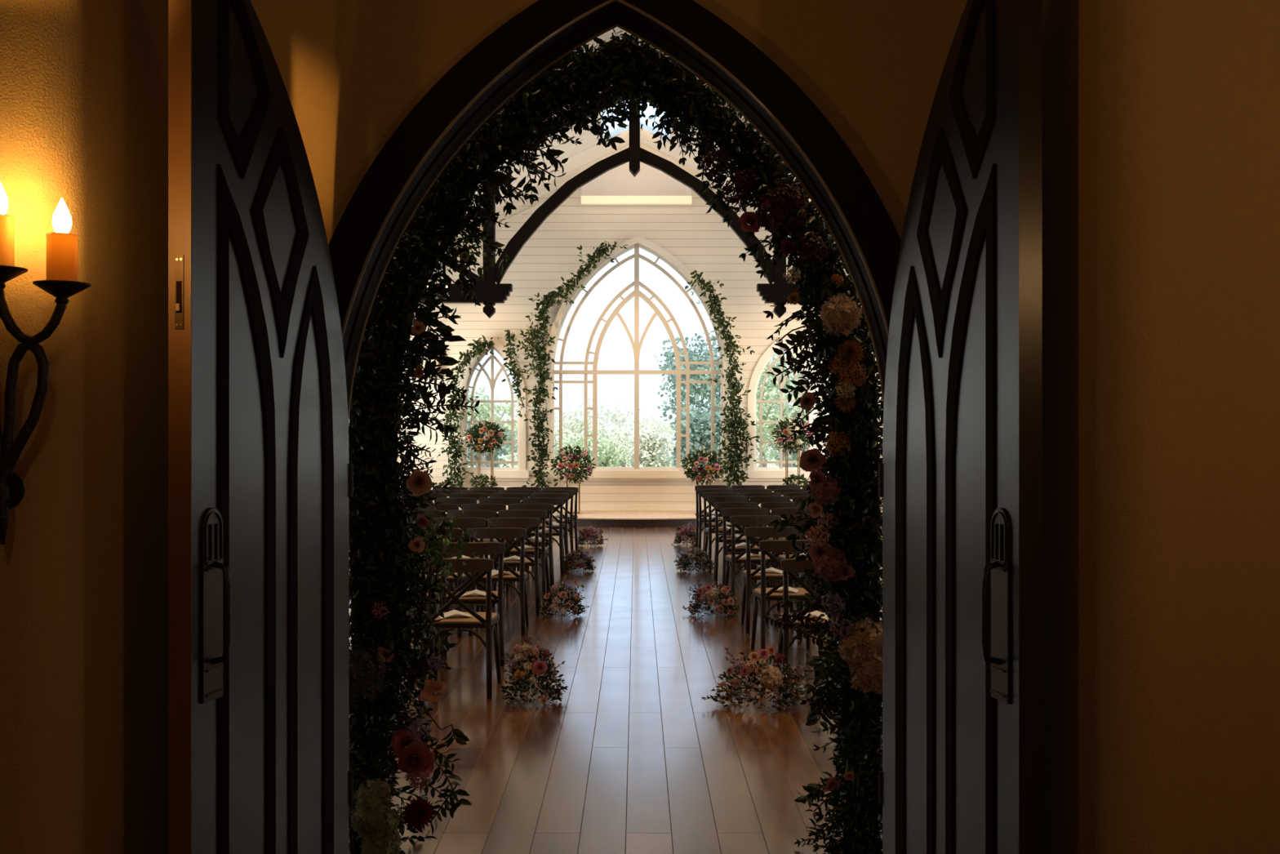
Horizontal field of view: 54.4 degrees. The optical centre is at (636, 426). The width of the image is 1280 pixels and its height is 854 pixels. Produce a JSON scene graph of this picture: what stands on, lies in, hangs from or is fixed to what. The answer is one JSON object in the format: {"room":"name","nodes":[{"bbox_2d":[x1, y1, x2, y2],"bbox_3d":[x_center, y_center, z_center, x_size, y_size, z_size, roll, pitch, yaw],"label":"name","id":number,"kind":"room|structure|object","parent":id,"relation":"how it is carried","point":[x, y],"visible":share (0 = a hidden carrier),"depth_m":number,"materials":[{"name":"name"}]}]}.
{"room":"church","nodes":[
{"label":"church","id":0,"kind":"room"},
{"bbox_2d":[0,0,168,853],"bbox_3d":[-2.835,-0.200,3.825,2.730,3.800,1.249,0,0,0],"label":"wall","id":1,"kind":"structure","parent":0,"point":[84,83],"depth_m":3.32,"materials":[{"name":"paint"}]},
{"bbox_2d":[0,182,91,544],"bbox_3d":[-1.566,-0.158,3.095,0.426,0.898,0.211,0,0,0],"label":"wall sconce","id":2,"kind":"object","parent":1,"relation":"attached to","point":[61,282],"visible":1,"depth_m":3.06,"materials":[{"name":"black metal"}]},
{"bbox_2d":[0,213,14,266],"bbox_3d":[-1.566,-0.452,3.055,0.074,0.131,0.074,0,0,0],"label":"candle","id":3,"kind":"object","parent":2,"relation":"on","point":[6,222],"depth_m":3.04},
{"bbox_2d":[45,232,78,281],"bbox_3d":[-1.419,-0.413,3.075,0.074,0.124,0.074,0,0,0],"label":"candle","id":4,"kind":"object","parent":2,"relation":"on","point":[61,247],"depth_m":3.04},
{"bbox_2d":[250,0,967,244],"bbox_3d":[0.000,-1.925,4.560,10.200,7.250,0.220,0,0,0],"label":"wall","id":5,"kind":"structure","parent":0,"point":[352,72],"depth_m":4.45,"materials":[{"name":"paint"}]},
{"bbox_2d":[168,0,353,853],"bbox_3d":[-1.134,0.097,3.954,0.131,3.181,1.039,0,0,12],"label":"door","id":6,"kind":"structure","parent":5,"relation":"in","point":[260,472],"depth_m":3.75,"materials":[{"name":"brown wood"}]},
{"bbox_2d":[328,0,901,424],"bbox_3d":[-0.073,0.024,4.545,2.350,3.352,0.296,0,0,0],"label":"trim","id":7,"kind":"structure","parent":5,"relation":"attached to","point":[364,241],"depth_m":4.40,"materials":[{"name":"wood"}]},
{"bbox_2d":[348,28,883,853],"bbox_3d":[-0.054,0.113,4.935,2.356,3.595,0.526,0,0,0],"label":"flower garland","id":8,"kind":"object","parent":5,"relation":"attached to","point":[850,555],"visible":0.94,"depth_m":4.86,"materials":[{"name":"green plant"}]},
{"bbox_2d":[878,0,1042,853],"bbox_3d":[0.971,0.097,3.957,0.131,3.181,1.027,0,0,-11],"label":"door","id":9,"kind":"structure","parent":5,"relation":"in","point":[960,472],"depth_m":3.75,"materials":[{"name":"black wood"}]},
{"bbox_2d":[349,525,882,853],"bbox_3d":[0.000,1.750,10.400,10.400,0.100,26.000,0,0,0],"label":"floor","id":10,"kind":"structure","parent":0,"point":[632,758],"depth_m":6.94,"materials":[{"name":"brown wood"}]},
{"bbox_2d":[404,546,439,663],"bbox_3d":[-1.697,1.260,9.125,0.476,0.886,0.563,0,0,-5],"label":"chair","id":11,"kind":"object","parent":10,"relation":"on","point":[428,593],"visible":0.06,"depth_m":8.95,"materials":[{"name":"brown wood"}]},
{"bbox_2d":[402,509,453,591],"bbox_3d":[-2.126,1.260,12.565,0.476,0.886,0.563,0,0,4],"label":"chair","id":12,"kind":"object","parent":10,"relation":"on","point":[437,511],"visible":0.06,"depth_m":12.29,"materials":[{"name":"brown wood"}]},
{"bbox_2d":[407,527,471,636],"bbox_3d":[-1.632,1.260,10.364,0.476,0.886,0.563,0,0,5],"label":"chair","id":13,"kind":"object","parent":10,"relation":"on","point":[455,578],"visible":0.14,"depth_m":10.15,"materials":[{"name":"brown wood"}]},
{"bbox_2d":[416,503,462,586],"bbox_3d":[-2.138,1.260,13.536,0.476,0.886,0.563,0,0,0],"label":"chair","id":14,"kind":"object","parent":10,"relation":"on","point":[443,507],"visible":0.1,"depth_m":13.27,"materials":[{"name":"brown wood"}]},
{"bbox_2d":[435,497,476,537],"bbox_3d":[-2.094,1.260,14.689,0.476,0.886,0.563,0,0,-1],"label":"chair","id":15,"kind":"object","parent":10,"relation":"on","point":[458,500],"visible":0.13,"depth_m":14.42,"materials":[{"name":"brown wood"}]},
{"bbox_2d":[417,557,501,698],"bbox_3d":[-1.130,1.260,8.032,0.476,0.886,0.563,0,0,1],"label":"chair","id":16,"kind":"object","parent":10,"relation":"on","point":[488,620],"visible":0.7,"depth_m":7.83,"materials":[{"name":"brown wood"}]},
{"bbox_2d":[439,609,471,618],"bbox_3d":[-1.176,1.215,8.086,0.200,0.037,0.150,0,0,-16],"label":"program","id":17,"kind":"object","parent":16,"relation":"on","point":[452,612],"visible":0.86,"depth_m":8.07,"materials":[{"name":"beige paper"}]},
{"bbox_2d":[434,516,486,612],"bbox_3d":[-1.625,1.260,11.538,0.476,0.886,0.563,0,0,-2],"label":"chair","id":18,"kind":"object","parent":10,"relation":"on","point":[469,522],"visible":0.15,"depth_m":11.28,"materials":[{"name":"brown wood"}]},
{"bbox_2d":[448,493,488,558],"bbox_3d":[-2.103,1.260,15.676,0.476,0.886,0.563,0,0,-5],"label":"chair","id":19,"kind":"object","parent":10,"relation":"on","point":[477,495],"visible":0.12,"depth_m":15.41,"materials":[{"name":"brown wood"}]},
{"bbox_2d":[439,542,505,666],"bbox_3d":[-1.195,1.260,9.094,0.476,0.886,0.563,0,0,-6],"label":"chair","id":20,"kind":"object","parent":10,"relation":"on","point":[498,548],"visible":0.62,"depth_m":8.88,"materials":[{"name":"brown wood"}]},
{"bbox_2d":[446,509,498,591],"bbox_3d":[-1.622,1.260,12.525,0.476,0.886,0.563,0,0,4],"label":"chair","id":21,"kind":"object","parent":10,"relation":"on","point":[486,514],"visible":0.16,"depth_m":12.26,"materials":[{"name":"brown wood"}]},
{"bbox_2d":[459,489,496,538],"bbox_3d":[-2.065,1.260,16.455,0.476,0.886,0.563,0,0,0],"label":"chair","id":22,"kind":"object","parent":10,"relation":"on","point":[487,491],"visible":0.1,"depth_m":16.19,"materials":[{"name":"brown wood"}]},
{"bbox_2d":[461,503,508,586],"bbox_3d":[-1.631,1.260,13.549,0.476,0.886,0.563,0,0,1],"label":"chair","id":23,"kind":"object","parent":10,"relation":"on","point":[494,507],"visible":0.15,"depth_m":13.29,"materials":[{"name":"brown wood"}]},
{"bbox_2d":[469,486,504,516],"bbox_3d":[-2.046,1.260,17.240,0.476,0.886,0.563,0,0,0],"label":"chair","id":24,"kind":"object","parent":10,"relation":"on","point":[497,489],"visible":0.06,"depth_m":16.98,"materials":[{"name":"brown wood"}]},
{"bbox_2d":[467,527,528,635],"bbox_3d":[-1.142,1.260,10.383,0.476,0.886,0.563,0,0,-1],"label":"chair","id":25,"kind":"object","parent":10,"relation":"on","point":[520,533],"visible":0.62,"depth_m":10.17,"materials":[{"name":"brown wood"}]},
{"bbox_2d":[479,497,520,571],"bbox_3d":[-1.591,1.260,14.688,0.476,0.886,0.563,0,0,-1],"label":"chair","id":26,"kind":"object","parent":10,"relation":"on","point":[505,500],"visible":0.16,"depth_m":14.42,"materials":[{"name":"brown wood"}]},
{"bbox_2d":[489,493,528,528],"bbox_3d":[-1.596,1.260,15.661,0.476,0.886,0.563,0,0,-4],"label":"chair","id":27,"kind":"object","parent":10,"relation":"on","point":[522,495],"visible":0.1,"depth_m":15.40,"materials":[{"name":"brown wood"}]},
{"bbox_2d":[487,517,540,614],"bbox_3d":[-1.122,1.260,11.515,0.476,0.886,0.563,0,0,-3],"label":"chair","id":28,"kind":"object","parent":10,"relation":"on","point":[533,522],"visible":0.64,"depth_m":11.30,"materials":[{"name":"brown wood"}]},
{"bbox_2d":[498,489,534,537],"bbox_3d":[-1.554,1.260,16.462,0.476,0.886,0.563,0,0,2],"label":"chair","id":29,"kind":"object","parent":10,"relation":"on","point":[529,492],"visible":0.06,"depth_m":16.19,"materials":[{"name":"brown wood"}]},
{"bbox_2d":[506,486,541,545],"bbox_3d":[-1.545,1.260,17.239,0.476,0.886,0.563,0,0,-2],"label":"chair","id":30,"kind":"object","parent":10,"relation":"on","point":[535,489],"visible":0.12,"depth_m":16.98,"materials":[{"name":"brown wood"}]},
{"bbox_2d":[498,509,549,599],"bbox_3d":[-1.124,1.260,12.560,0.476,0.886,0.563,0,0,1],"label":"chair","id":31,"kind":"object","parent":10,"relation":"on","point":[542,514],"visible":0.53,"depth_m":12.34,"materials":[{"name":"brown wood"}]},
{"bbox_2d":[509,503,554,586],"bbox_3d":[-1.133,1.260,13.556,0.476,0.886,0.563,0,0,-2],"label":"chair","id":32,"kind":"object","parent":10,"relation":"on","point":[548,508],"visible":0.51,"depth_m":13.34,"materials":[{"name":"brown wood"}]},
{"bbox_2d":[499,635,568,706],"bbox_3d":[-0.634,1.495,7.718,0.428,0.419,0.446,0,0,-4],"label":"arrangement","id":33,"kind":"object","parent":10,"relation":"on","point":[540,667],"visible":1,"depth_m":7.64,"materials":[{"name":"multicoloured plant"}]},
{"bbox_2d":[522,497,564,573],"bbox_3d":[-1.084,1.260,14.693,0.476,0.886,0.563,0,0,-1],"label":"chair","id":34,"kind":"object","parent":10,"relation":"on","point":[557,501],"visible":0.46,"depth_m":14.47,"materials":[{"name":"brown wood"}]},
{"bbox_2d":[530,493,568,559],"bbox_3d":[-1.091,1.260,15.664,0.476,0.886,0.563,0,0,-5],"label":"chair","id":35,"kind":"object","parent":10,"relation":"on","point":[565,495],"visible":0.4,"depth_m":15.46,"materials":[{"name":"brown wood"}]},
{"bbox_2d":[537,489,573,557],"bbox_3d":[-1.066,1.260,16.473,0.476,0.886,0.563,0,0,-4],"label":"chair","id":36,"kind":"object","parent":10,"relation":"on","point":[570,521],"visible":0.46,"depth_m":16.27,"materials":[{"name":"brown wood"}]},
{"bbox_2d":[543,486,577,550],"bbox_3d":[-1.039,1.260,17.239,0.476,0.886,0.563,0,0,-2],"label":"chair","id":37,"kind":"object","parent":10,"relation":"on","point":[575,489],"visible":0.39,"depth_m":17.02,"materials":[{"name":"brown wood"}]},
{"bbox_2d":[535,580,590,617],"bbox_3d":[-0.657,1.547,11.197,0.473,0.335,0.404,0,0,19],"label":"arrangement","id":38,"kind":"object","parent":10,"relation":"on","point":[564,593],"visible":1,"depth_m":11.12,"materials":[{"name":"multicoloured plant"}]},
{"bbox_2d":[559,548,595,572],"bbox_3d":[-0.705,1.568,14.695,0.430,0.274,0.422,0,0,-15],"label":"arrangement","id":39,"kind":"object","parent":10,"relation":"on","point":[584,562],"visible":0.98,"depth_m":14.61,"materials":[{"name":"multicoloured plant"}]},
{"bbox_2d":[573,524,608,546],"bbox_3d":[-0.672,1.550,17.810,0.422,0.312,0.408,0,0,31],"label":"arrangement","id":40,"kind":"object","parent":10,"relation":"on","point":[586,534],"visible":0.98,"depth_m":17.74,"materials":[{"name":"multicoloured plant"}]},
{"bbox_2d":[445,510,882,527],"bbox_3d":[0.000,1.625,22.125,9.780,0.150,2.149,0,0,0],"label":"stage","id":41,"kind":"object","parent":10,"relation":"on","point":[602,518],"visible":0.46,"depth_m":21.24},
{"bbox_2d":[469,473,497,486],"bbox_3d":[-2.721,1.187,22.183,0.512,0.723,0.381,0,0,0],"label":"clump","id":42,"kind":"object","parent":41,"relation":"on","point":[486,481],"visible":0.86,"depth_m":22.14,"materials":[{"name":"green plant"}]},
{"bbox_2d":[461,417,509,503],"bbox_3d":[-2.723,0.688,22.501,0.864,1.724,0.660,0,0,11],"label":"arrangement","id":43,"kind":"object","parent":41,"relation":"on","point":[489,441],"visible":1,"depth_m":22.37,"materials":[{"name":"multicoloured plant"}]},
{"bbox_2d":[547,444,596,514],"bbox_3d":[-1.123,0.921,22.297,0.796,1.258,0.743,0,0,41],"label":"arrangement","id":44,"kind":"object","parent":41,"relation":"on","point":[573,467],"visible":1,"depth_m":22.18,"materials":[{"name":"multicoloured plant"}]},
{"bbox_2d":[678,445,728,497],"bbox_3d":[1.208,0.939,22.309,0.818,1.221,0.753,0,0,31],"label":"arrangement","id":45,"kind":"object","parent":41,"relation":"on","point":[711,469],"visible":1,"depth_m":22.19,"materials":[{"name":"multicoloured plant"}]},
{"bbox_2d":[768,416,814,484],"bbox_3d":[2.837,0.669,22.504,0.817,1.762,0.769,0,0,-45],"label":"arrangement","id":46,"kind":"object","parent":41,"relation":"on","point":[797,442],"visible":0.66,"depth_m":22.38,"materials":[{"name":"multicoloured plant"}]},
{"bbox_2d":[782,473,808,501],"bbox_3d":[2.841,1.183,22.178,0.502,0.732,0.292,0,0,0],"label":"clump","id":47,"kind":"object","parent":41,"relation":"on","point":[798,477],"visible":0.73,"depth_m":22.13,"materials":[{"name":"green plant"}]},
{"bbox_2d":[671,522,698,545],"bbox_3d":[0.723,1.538,17.965,0.397,0.337,0.380,0,0,27],"label":"arrangement","id":48,"kind":"object","parent":10,"relation":"on","point":[687,531],"visible":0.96,"depth_m":17.89,"materials":[{"name":"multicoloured plant"}]},
{"bbox_2d":[673,546,714,572],"bbox_3d":[0.688,1.559,14.730,0.457,0.308,0.472,0,0,-32],"label":"arrangement","id":49,"kind":"object","parent":10,"relation":"on","point":[700,556],"visible":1,"depth_m":14.63,"materials":[{"name":"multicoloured plant"}]},
{"bbox_2d":[694,484,728,547],"bbox_3d":[1.066,1.260,17.737,0.476,0.886,0.563,0,0,1],"label":"chair","id":50,"kind":"object","parent":10,"relation":"on","point":[699,486],"visible":0.39,"depth_m":17.51,"materials":[{"name":"brown wood"}]},
{"bbox_2d":[682,577,742,616],"bbox_3d":[0.716,1.551,11.278,0.512,0.331,0.461,0,0,-16],"label":"arrangement","id":51,"kind":"object","parent":10,"relation":"on","point":[728,602],"visible":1,"depth_m":11.17,"materials":[{"name":"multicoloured plant"}]},
{"bbox_2d":[697,488,733,554],"bbox_3d":[1.060,1.260,16.756,0.476,0.886,0.563,0,0,2],"label":"chair","id":52,"kind":"object","parent":10,"relation":"on","point":[700,491],"visible":0.49,"depth_m":16.55,"materials":[{"name":"brown wood"}]},
{"bbox_2d":[702,492,740,554],"bbox_3d":[1.076,1.260,15.853,0.476,0.886,0.563,0,0,2],"label":"chair","id":53,"kind":"object","parent":10,"relation":"on","point":[705,495],"visible":0.22,"depth_m":15.64,"materials":[{"name":"brown wood"}]},
{"bbox_2d":[704,495,747,569],"bbox_3d":[1.070,1.260,15.055,0.476,0.886,0.563,0,0,-4],"label":"chair","id":54,"kind":"object","parent":10,"relation":"on","point":[711,500],"visible":0.46,"depth_m":14.84,"materials":[{"name":"brown wood"}]},
{"bbox_2d":[713,502,757,582],"bbox_3d":[1.094,1.260,13.853,0.476,0.886,0.563,0,0,2],"label":"chair","id":55,"kind":"object","parent":10,"relation":"on","point":[717,506],"visible":0.48,"depth_m":13.64,"materials":[{"name":"brown wood"}]},
{"bbox_2d":[721,507,768,587],"bbox_3d":[1.117,1.260,12.847,0.476,0.886,0.563,0,0,4],"label":"chair","id":56,"kind":"object","parent":10,"relation":"on","point":[726,513],"visible":0.44,"depth_m":12.63,"materials":[{"name":"brown wood"}]},
{"bbox_2d":[728,484,764,542],"bbox_3d":[1.561,1.260,17.750,0.476,0.886,0.563,0,0,-2],"label":"chair","id":57,"kind":"object","parent":10,"relation":"on","point":[735,486],"visible":0.11,"depth_m":17.48,"materials":[{"name":"brown wood"}]},
{"bbox_2d":[724,515,781,609],"bbox_3d":[1.089,1.260,11.784,0.476,0.886,0.563,0,0,-5],"label":"chair","id":58,"kind":"object","parent":10,"relation":"on","point":[736,520],"visible":0.56,"depth_m":11.56,"materials":[{"name":"brown wood"}]},
{"bbox_2d":[735,488,771,527],"bbox_3d":[1.578,1.260,16.760,0.476,0.886,0.563,0,0,7],"label":"chair","id":59,"kind":"object","parent":10,"relation":"on","point":[741,491],"visible":0.09,"depth_m":16.49,"materials":[{"name":"brown wood"}]},
{"bbox_2d":[701,646,813,711],"bbox_3d":[0.762,1.519,7.625,0.641,0.370,0.554,0,0,36],"label":"arrangement","id":60,"kind":"object","parent":10,"relation":"on","point":[771,676],"visible":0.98,"depth_m":7.51,"materials":[{"name":"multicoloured plant"}]},
{"bbox_2d":[740,492,781,555],"bbox_3d":[1.572,1.260,15.868,0.476,0.886,0.563,0,0,-2],"label":"chair","id":61,"kind":"object","parent":10,"relation":"on","point":[748,495],"visible":0.13,"depth_m":15.61,"materials":[{"name":"brown wood"}]},
{"bbox_2d":[750,495,790,554],"bbox_3d":[1.583,1.260,15.028,0.476,0.886,0.563,0,0,-1],"label":"chair","id":62,"kind":"object","parent":10,"relation":"on","point":[757,499],"visible":0.15,"depth_m":14.76,"materials":[{"name":"brown wood"}]},
{"bbox_2d":[741,526,802,633],"bbox_3d":[1.130,1.260,10.496,0.476,0.886,0.563,0,0,0],"label":"chair","id":63,"kind":"object","parent":10,"relation":"on","point":[750,532],"visible":0.62,"depth_m":10.29,"materials":[{"name":"brown wood"}]},
{"bbox_2d":[755,502,800,577],"bbox_3d":[1.577,1.260,13.848,0.476,0.886,0.563,0,0,-6],"label":"chair","id":64,"kind":"object","parent":10,"relation":"on","point":[769,505],"visible":0.1,"depth_m":13.58,"materials":[{"name":"brown wood"}]},
{"bbox_2d":[766,484,800,512],"bbox_3d":[2.065,1.260,17.784,0.476,0.886,0.563,0,0,-3],"label":"chair","id":65,"kind":"object","parent":10,"relation":"on","point":[771,487],"visible":0.12,"depth_m":17.52,"materials":[{"name":"brown wood"}]},
{"bbox_2d":[751,539,823,656],"bbox_3d":[1.118,1.260,9.289,0.476,0.886,0.563,0,0,-4],"label":"chair","id":66,"kind":"object","parent":10,"relation":"on","point":[766,546],"visible":0.52,"depth_m":9.08,"materials":[{"name":"brown wood"}]},
{"bbox_2d":[773,488,808,533],"bbox_3d":[2.072,1.260,16.760,0.476,0.886,0.563,0,0,2],"label":"chair","id":67,"kind":"object","parent":10,"relation":"on","point":[782,491],"visible":0.12,"depth_m":16.49,"materials":[{"name":"brown wood"}]},
{"bbox_2d":[769,507,815,591],"bbox_3d":[1.619,1.260,12.844,0.476,0.886,0.563,0,0,3],"label":"chair","id":68,"kind":"object","parent":10,"relation":"on","point":[775,511],"visible":0.1,"depth_m":12.59,"materials":[{"name":"brown wood"}]},
{"bbox_2d":[780,492,810,555],"bbox_3d":[2.075,1.260,15.844,0.476,0.886,0.563,0,0,-2],"label":"chair","id":69,"kind":"object","parent":10,"relation":"on","point":[791,495],"visible":0.04,"depth_m":15.57,"materials":[{"name":"brown wood"}]},
{"bbox_2d":[777,515,832,592],"bbox_3d":[1.595,1.260,11.788,0.476,0.886,0.563,0,0,-4],"label":"chair","id":70,"kind":"object","parent":10,"relation":"on","point":[787,555],"visible":0.08,"depth_m":11.58,"materials":[{"name":"brown wood"}]},
{"bbox_2d":[777,558,834,698],"bbox_3d":[1.148,1.260,8.002,0.476,0.886,0.563,0,0,1],"label":"chair","id":71,"kind":"object","parent":10,"relation":"on","point":[788,566],"visible":0.32,"depth_m":7.80,"materials":[{"name":"brown wood"}]},
{"bbox_2d":[799,528,828,612],"bbox_3d":[1.631,1.260,10.515,0.476,0.886,0.563,0,0,-2],"label":"chair","id":72,"kind":"object","parent":10,"relation":"on","point":[808,583],"visible":0.06,"depth_m":10.32,"materials":[{"name":"brown wood"}]},
{"bbox_2d":[396,185,883,504],"bbox_3d":[0.000,-1.925,23.310,10.200,7.250,0.220,0,0,0],"label":"wall","id":73,"kind":"structure","parent":0,"point":[699,240],"depth_m":23.20,"materials":[{"name":"wood"}]},
{"bbox_2d":[435,334,498,488],"bbox_3d":[-3.181,-0.119,22.948,1.306,3.185,0.485,0,0,0],"label":"vine","id":74,"kind":"object","parent":73,"relation":"attached to","point":[477,349],"visible":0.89,"depth_m":22.97,"materials":[{"name":"green plant"}]},
{"bbox_2d":[464,345,519,470],"bbox_3d":[-2.695,-0.360,23.294,1.025,2.344,0.093,0,0,0],"label":"window","id":75,"kind":"structure","parent":73,"relation":"in","point":[492,382],"depth_m":23.25,"materials":[{"name":"white wood"}]},
{"bbox_2d":[456,337,528,480],"bbox_3d":[-2.695,-0.333,23.175,1.385,2.669,0.051,0,0,0],"label":"trim","id":76,"kind":"structure","parent":73,"relation":"attached to","point":[522,474],"depth_m":23.18,"materials":[{"name":"beige paint"}]},
{"bbox_2d":[501,329,531,413],"bbox_3d":[-2.214,-1.007,22.977,0.559,1.600,0.313,0,0,0],"label":"vine","id":77,"kind":"object","parent":73,"relation":"attached to","point":[514,369],"visible":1,"depth_m":22.98,"materials":[{"name":"green plant"}]},
{"bbox_2d":[510,240,627,489],"bbox_3d":[-1.237,-0.948,22.927,2.187,4.995,0.458,0,0,0],"label":"vine","id":78,"kind":"object","parent":73,"relation":"attached to","point":[548,299],"visible":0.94,"depth_m":22.97,"materials":[{"name":"green plant"}]},
{"bbox_2d":[581,161,691,204],"bbox_3d":[0.000,-4.684,23.134,2.050,1.066,0.128,0,0,0],"label":"wall panel","id":79,"kind":"object","parent":73,"relation":"attached to","point":[651,185],"visible":0.69,"depth_m":23.17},
{"bbox_2d":[551,243,723,470],"bbox_3d":[0.020,-1.309,23.292,3.217,4.242,0.096,0,0,0],"label":"window","id":80,"kind":"structure","parent":73,"relation":"in","point":[636,344],"depth_m":23.25,"materials":[{"name":"white wood"}]},
{"bbox_2d":[542,235,733,480],"bbox_3d":[0.020,-1.277,23.175,3.577,4.557,0.051,0,0,0],"label":"trim","id":81,"kind":"structure","parent":73,"relation":"attached to","point":[597,475],"depth_m":23.18,"materials":[{"name":"beige paint"}]},
{"bbox_2d":[448,144,835,247],"bbox_3d":[0.000,-3.975,23.185,9.860,2.651,0.032,0,0,0],"label":"trim","id":82,"kind":"structure","parent":73,"relation":"attached to","point":[562,181],"depth_m":23.17,"materials":[{"name":"beige paint"}]},
{"bbox_2d":[458,504,882,510],"bbox_3d":[0.000,1.495,23.188,9.800,0.110,0.025,0,0,0],"label":"baseboard","id":83,"kind":"structure","parent":73,"relation":"attached to","point":[583,507],"depth_m":23.17,"materials":[{"name":"beige paint"}]},
{"bbox_2d":[684,270,759,488],"bbox_3d":[1.591,-0.721,22.912,1.398,4.369,0.433,0,0,-5],"label":"vine","id":84,"kind":"object","parent":73,"relation":"attached to","point":[731,423],"visible":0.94,"depth_m":22.96,"materials":[{"name":"green plant"}]},
{"bbox_2d":[744,337,815,480],"bbox_3d":[2.705,-0.333,23.175,1.385,2.669,0.051,0,0,0],"label":"trim","id":85,"kind":"structure","parent":73,"relation":"attached to","point":[753,475],"depth_m":23.18,"materials":[{"name":"beige paint"}]},
{"bbox_2d":[754,346,808,470],"bbox_3d":[2.705,-0.360,23.294,1.025,2.344,0.093,0,0,0],"label":"window","id":86,"kind":"structure","parent":73,"relation":"in","point":[761,401],"depth_m":23.25,"materials":[{"name":"white wood"}]},
{"bbox_2d":[465,26,817,221],"bbox_3d":[0.000,-4.184,13.935,10.200,2.633,18.530,0,0,0],"label":"ceiling","id":87,"kind":"structure","parent":0,"point":[588,153],"depth_m":22.10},
{"bbox_2d":[598,100,673,142],"bbox_3d":[0.000,-5.225,20.750,1.240,0.402,2.500,0,0,0],"label":"window","id":88,"kind":"structure","parent":87,"relation":"attached to","point":[649,111],"depth_m":21.70,"materials":[{"name":"clear glass"}]},
{"bbox_2d":[419,93,859,318],"bbox_3d":[-0.029,-3.461,19.080,9.750,3.582,0.220,0,0,0],"label":"roof truss","id":89,"kind":"object","parent":87,"relation":"attached to","point":[489,293],"visible":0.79,"depth_m":19.02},
{"bbox_2d":[483,302,495,318],"bbox_3d":[-2.257,-1.787,19.080,0.174,0.233,0.160,0,0,0],"label":"pendant","id":90,"kind":"object","parent":89,"relation":"attached to","point":[489,309],"depth_m":19.00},
{"bbox_2d":[773,302,786,318],"bbox_3d":[2.198,-1.787,19.080,0.174,0.233,0.160,0,0,0],"label":"pendant","id":91,"kind":"object","parent":89,"relation":"attached to","point":[778,312],"depth_m":19.00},
{"bbox_2d":[1042,0,1279,853],"bbox_3d":[2.717,-0.200,3.825,2.965,3.800,1.249,0,0,0],"label":"wall","id":92,"kind":"structure","parent":0,"point":[1161,118],"depth_m":3.20,"materials":[{"name":"paint"}]},
{"label":"outside","id":93,"kind":"structure","parent":0,"visible":0},
{"bbox_2d":[468,456,779,466],"bbox_3d":[0.000,2.775,66.725,120.000,0.350,86.550,0,0,0],"label":"ground","id":94,"kind":"structure","parent":93,"point":[773,460],"depth_m":87.12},
{"bbox_2d":[467,386,517,465],"bbox_3d":[-4.515,0.708,38.104,3.438,3.814,2.669,0,0,-32],"label":"tree","id":95,"kind":"object","parent":94,"relation":"on","point":[484,409],"visible":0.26,"depth_m":37.69,"materials":[{"name":"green plant"}]},
{"bbox_2d":[467,415,517,466],"bbox_3d":[-4.105,1.160,33.164,2.239,2.924,2.154,0,0,-31],"label":"tree","id":96,"kind":"object","parent":94,"relation":"on","point":[486,457],"visible":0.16,"depth_m":33.03,"materials":[{"name":"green plant"}]},
{"bbox_2d":[467,411,559,466],"bbox_3d":[-6.186,0.810,61.962,6.242,3.620,6.063,0,0,-9],"label":"tree","id":97,"kind":"object","parent":94,"relation":"on","point":[508,458],"visible":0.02,"depth_m":62.20,"materials":[{"name":"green plant"}]},
{"bbox_2d":[554,397,623,462],"bbox_3d":[-2.402,0.784,45.074,3.326,3.672,4.050,0,0,26],"label":"tree","id":98,"kind":"object","parent":94,"relation":"on","point":[573,424],"visible":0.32,"depth_m":44.20,"materials":[{"name":"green plant"}]},
{"bbox_2d":[555,430,630,466],"bbox_3d":[-1.010,1.339,34.026,2.116,2.568,2.165,0,0,40],"label":"tree","id":99,"kind":"object","parent":94,"relation":"on","point":[607,456],"visible":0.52,"depth_m":33.56,"materials":[{"name":"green plant"}]},
{"bbox_2d":[558,400,675,466],"bbox_3d":[-0.414,0.668,59.505,7.380,3.904,5.776,0,0,-25],"label":"tree","id":100,"kind":"object","parent":94,"relation":"on","point":[628,427],"visible":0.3,"depth_m":59.13,"materials":[{"name":"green plant"}]},
{"bbox_2d":[623,426,675,466],"bbox_3d":[0.414,1.313,33.167,1.561,2.623,2.245,0,0,-5],"label":"tree","id":101,"kind":"object","parent":94,"relation":"on","point":[651,451],"visible":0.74,"depth_m":32.55,"materials":[{"name":"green plant"}]},
{"bbox_2d":[667,396,720,466],"bbox_3d":[1.519,0.914,30.963,1.804,3.412,2.165,0,0,21],"label":"tree","id":102,"kind":"object","parent":94,"relation":"on","point":[700,422],"visible":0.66,"depth_m":30.47,"materials":[{"name":"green plant"}]},
{"bbox_2d":[653,329,767,457],"bbox_3d":[2.700,-0.395,41.904,4.152,6.011,4.503,0,0,-5],"label":"tree","id":103,"kind":"object","parent":94,"relation":"on","point":[693,356],"visible":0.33,"depth_m":41.52,"materials":[{"name":"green plant"}]},
{"bbox_2d":[714,398,799,466],"bbox_3d":[6.703,0.193,63.661,7.735,4.851,8.369,0,0,3],"label":"tree","id":104,"kind":"object","parent":94,"relation":"on","point":[764,446],"visible":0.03,"depth_m":63.84,"materials":[{"name":"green plant"}]},
{"bbox_2d":[755,351,805,466],"bbox_3d":[4.128,0.015,36.036,3.318,5.197,3.159,0,0,35],"label":"tree","id":105,"kind":"object","parent":94,"relation":"on","point":[772,391],"visible":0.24,"depth_m":35.45,"materials":[{"name":"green plant"}]},
{"bbox_2d":[764,402,805,466],"bbox_3d":[5.833,0.677,39.793,3.556,3.883,2.772,0,0,18],"label":"tree","id":106,"kind":"object","parent":94,"relation":"on","point":[795,455],"visible":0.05,"depth_m":39.63,"materials":[{"name":"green plant"}]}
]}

